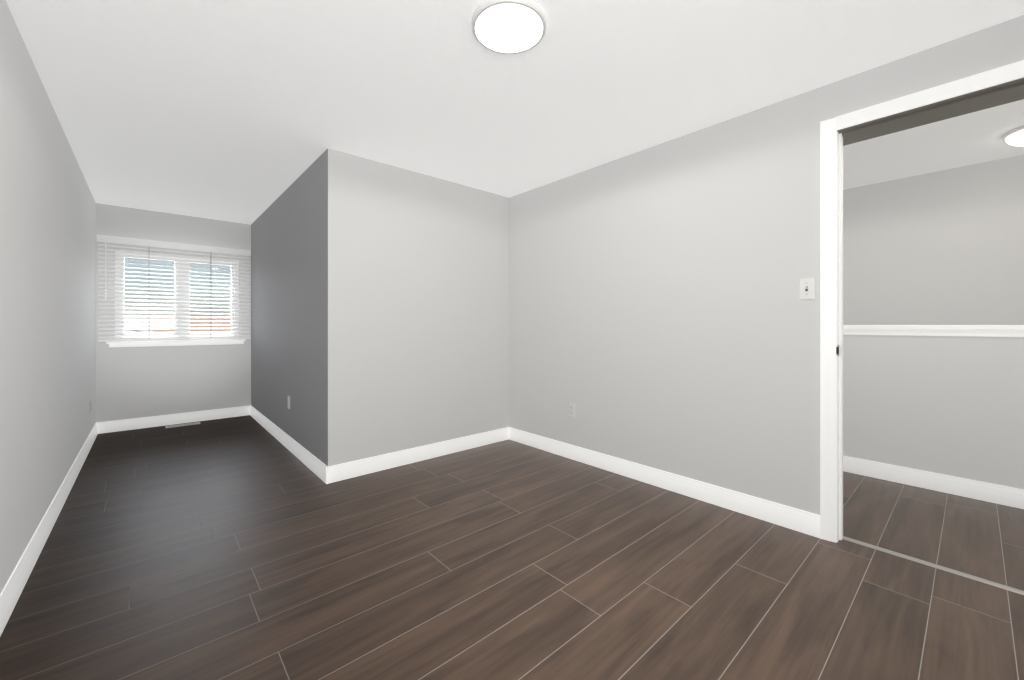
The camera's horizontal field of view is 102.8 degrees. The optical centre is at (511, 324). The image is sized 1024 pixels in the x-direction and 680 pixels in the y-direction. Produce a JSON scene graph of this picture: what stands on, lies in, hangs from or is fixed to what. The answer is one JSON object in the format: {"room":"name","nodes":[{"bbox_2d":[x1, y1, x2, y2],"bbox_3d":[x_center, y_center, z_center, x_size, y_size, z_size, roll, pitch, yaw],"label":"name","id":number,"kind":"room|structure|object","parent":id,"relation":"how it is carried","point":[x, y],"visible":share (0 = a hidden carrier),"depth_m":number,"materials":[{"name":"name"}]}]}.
{"room":"empty bedroom","nodes":[
{"label":"empty bedroom","id":0,"kind":"room"},
{"bbox_2d":[0,0,95,593],"bbox_3d":[-2.278,-0.070,1.843,0.110,2.440,6.920,0,0,-41],"label":"wall","id":1,"kind":"structure","parent":0,"point":[47,302],"depth_m":2.08,"materials":[{"name":"grey paint"}]},
{"bbox_2d":[0,422,99,635],"bbox_3d":[-2.201,1.091,1.851,0.016,0.118,6.610,0,0,-41],"label":"baseboard","id":2,"kind":"structure","parent":1,"relation":"attached to","point":[9,596],"depth_m":2.04,"materials":[{"name":"white wood"}]},
{"bbox_2d":[96,203,250,422],"bbox_3d":[-2.408,-0.070,6.215,5.490,2.440,0.200,0,0,-41],"label":"wall","id":3,"kind":"structure","parent":0,"point":[140,382],"depth_m":4.71,"materials":[{"name":"grey paint"}]},
{"bbox_2d":[100,406,247,433],"bbox_3d":[-3.864,1.091,4.782,1.350,0.118,0.016,0,0,-41],"label":"baseboard","id":4,"kind":"structure","parent":3,"relation":"attached to","point":[163,420],"depth_m":4.71,"materials":[{"name":"white wood"}]},
{"bbox_2d":[97,234,250,341],"bbox_3d":[-3.837,-0.385,4.744,1.376,1.122,0.074,0,0,-41],"label":"window blinds","id":5,"kind":"object","parent":3,"relation":"attached to","point":[148,243],"visible":0.98,"depth_m":4.67,"materials":[{"name":"white plastic"}]},
{"bbox_2d":[106,339,245,346],"bbox_3d":[-3.889,0.210,4.818,1.260,0.060,0.099,0,0,-41],"label":"window sill","id":6,"kind":"structure","parent":3,"relation":"attached to","point":[170,343],"depth_m":4.75,"materials":[{"name":"white wood"}]},
{"bbox_2d":[115,249,238,339],"bbox_3d":[-3.948,-0.325,4.885,1.140,1.010,0.080,0,0,-41],"label":"window unit","id":7,"kind":"structure","parent":3,"relation":"in","point":[177,269],"depth_m":4.85,"materials":[{"name":"white plastic"}]},
{"bbox_2d":[251,148,342,466],"bbox_3d":[-2.304,-0.070,4.151,0.110,2.440,3.030,0,0,-41],"label":"wall","id":8,"kind":"structure","parent":0,"point":[297,290],"depth_m":3.45,"materials":[{"name":"grey paint"}]},
{"bbox_2d":[248,406,327,483],"bbox_3d":[-2.345,1.091,4.103,0.016,0.118,3.046,0,0,-41],"label":"baseboard","id":9,"kind":"structure","parent":8,"relation":"attached to","point":[313,463],"depth_m":3.63,"materials":[{"name":"white wood"}]},
{"bbox_2d":[343,152,508,462],"bbox_3d":[0.196,-0.070,4.412,3.980,2.440,0.110,0,0,-41],"label":"wall","id":10,"kind":"structure","parent":0,"point":[425,309],"depth_m":3.47,"materials":[{"name":"grey paint"}]},
{"bbox_2d":[328,427,507,483],"bbox_3d":[-0.688,1.091,3.547,1.710,0.118,0.016,0,0,-41],"label":"baseboard","id":11,"kind":"structure","parent":10,"relation":"attached to","point":[339,472],"depth_m":3.40,"materials":[{"name":"white wood"}]},
{"bbox_2d":[0,415,1023,679],"bbox_3d":[-0.222,1.207,3.662,5.600,0.126,6.920,0,0,-41],"label":"floor","id":12,"kind":"structure","parent":0,"point":[246,547],"depth_m":1.86,"materials":[{"name":"laminate"}]},
{"bbox_2d":[165,422,200,427],"bbox_3d":[-3.776,1.147,4.698,0.310,0.005,0.110,0,0,-41],"label":"floor air vent","id":13,"kind":"object","parent":12,"relation":"in","point":[186,424],"visible":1,"depth_m":4.69,"materials":[{"name":"silver metal"}]},
{"bbox_2d":[6,0,1023,223],"bbox_3d":[-0.222,-1.350,3.662,5.600,0.120,6.920,0,0,-41],"label":"ceiling","id":14,"kind":"structure","parent":0,"point":[245,111],"depth_m":2.19,"materials":[{"name":"white paint"}]},
{"bbox_2d":[472,0,546,53],"bbox_3d":[-0.013,-1.276,1.753,0.320,0.028,0.320,0,0,-41],"label":"recessed light","id":15,"kind":"object","parent":14,"relation":"in","point":[509,26],"visible":1,"depth_m":1.73,"materials":[{"name":"white plastic"}]},
{"bbox_2d":[1002,125,1023,145],"bbox_3d":[3.472,-1.243,2.671,0.350,0.094,0.350,0,0,-41],"label":"light","id":16,"kind":"object","parent":14,"relation":"attached to","point":[1014,137],"visible":1,"depth_m":2.71,"materials":[{"name":"white plastic"}]},
{"bbox_2d":[509,15,1023,514],"bbox_3d":[1.197,-0.070,2.835,0.110,2.440,3.580,0,0,-41],"label":"wall","id":17,"kind":"structure","parent":0,"point":[661,317],"depth_m":2.71,"materials":[{"name":"grey paint"}]},
{"bbox_2d":[569,403,574,416],"bbox_3d":[0.513,0.730,3.518,0.008,0.116,0.072,0,0,-41],"label":"electrical outlet","id":18,"kind":"object","parent":17,"relation":"attached to","point":[571,409],"visible":1,"depth_m":3.51,"materials":[{"name":"white plastic"}]},
{"bbox_2d":[508,427,819,537],"bbox_3d":[0.815,1.091,3.171,0.016,0.118,2.570,0,0,-41],"label":"baseboard","id":19,"kind":"structure","parent":17,"relation":"attached to","point":[801,521],"depth_m":2.75,"materials":[{"name":"white wood"}]},
{"bbox_2d":[799,278,814,299],"bbox_3d":[1.624,-0.200,2.255,0.019,0.116,0.072,0,0,-41],"label":"light switch","id":20,"kind":"object","parent":17,"relation":"attached to","point":[806,288],"visible":1,"depth_m":2.25,"materials":[{"name":"white plastic"}]},
{"bbox_2d":[820,60,1023,542],"bbox_3d":[2.075,-0.037,1.936,0.267,2.375,1.010,0,0,-41],"label":"door frame","id":21,"kind":"structure","parent":17,"relation":"attached to","point":[829,128],"depth_m":2.17,"materials":[{"name":"white wood"}]},
{"bbox_2d":[843,325,1023,489],"bbox_3d":[2.463,0.575,3.494,0.190,1.150,2.890,0,0,-41],"label":"wall","id":22,"kind":"structure","parent":0,"point":[948,400],"depth_m":2.84,"materials":[{"name":"grey paint"}]},
{"bbox_2d":[843,456,1023,508],"bbox_3d":[2.422,1.091,3.438,0.016,0.118,2.860,0,0,-41],"label":"baseboard","id":23,"kind":"structure","parent":22,"relation":"attached to","point":[994,493],"depth_m":2.82,"materials":[{"name":"white wood"}]},
{"bbox_2d":[843,155,1023,324],"bbox_3d":[2.867,-0.070,4.312,0.110,2.440,3.580,0,0,-41],"label":"wall","id":24,"kind":"structure","parent":0,"point":[944,247],"depth_m":3.43,"materials":[{"name":"grey paint"}]},
{"label":"outside","id":25,"kind":"structure","parent":0,"visible":0},
{"bbox_2d":[124,315,230,334],"bbox_3d":[-67.083,0.669,92.721,103.093,7.561,86.586,0,0,-41],"label":"houses","id":26,"kind":"structure","parent":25,"point":[204,319],"depth_m":61.29}
]}

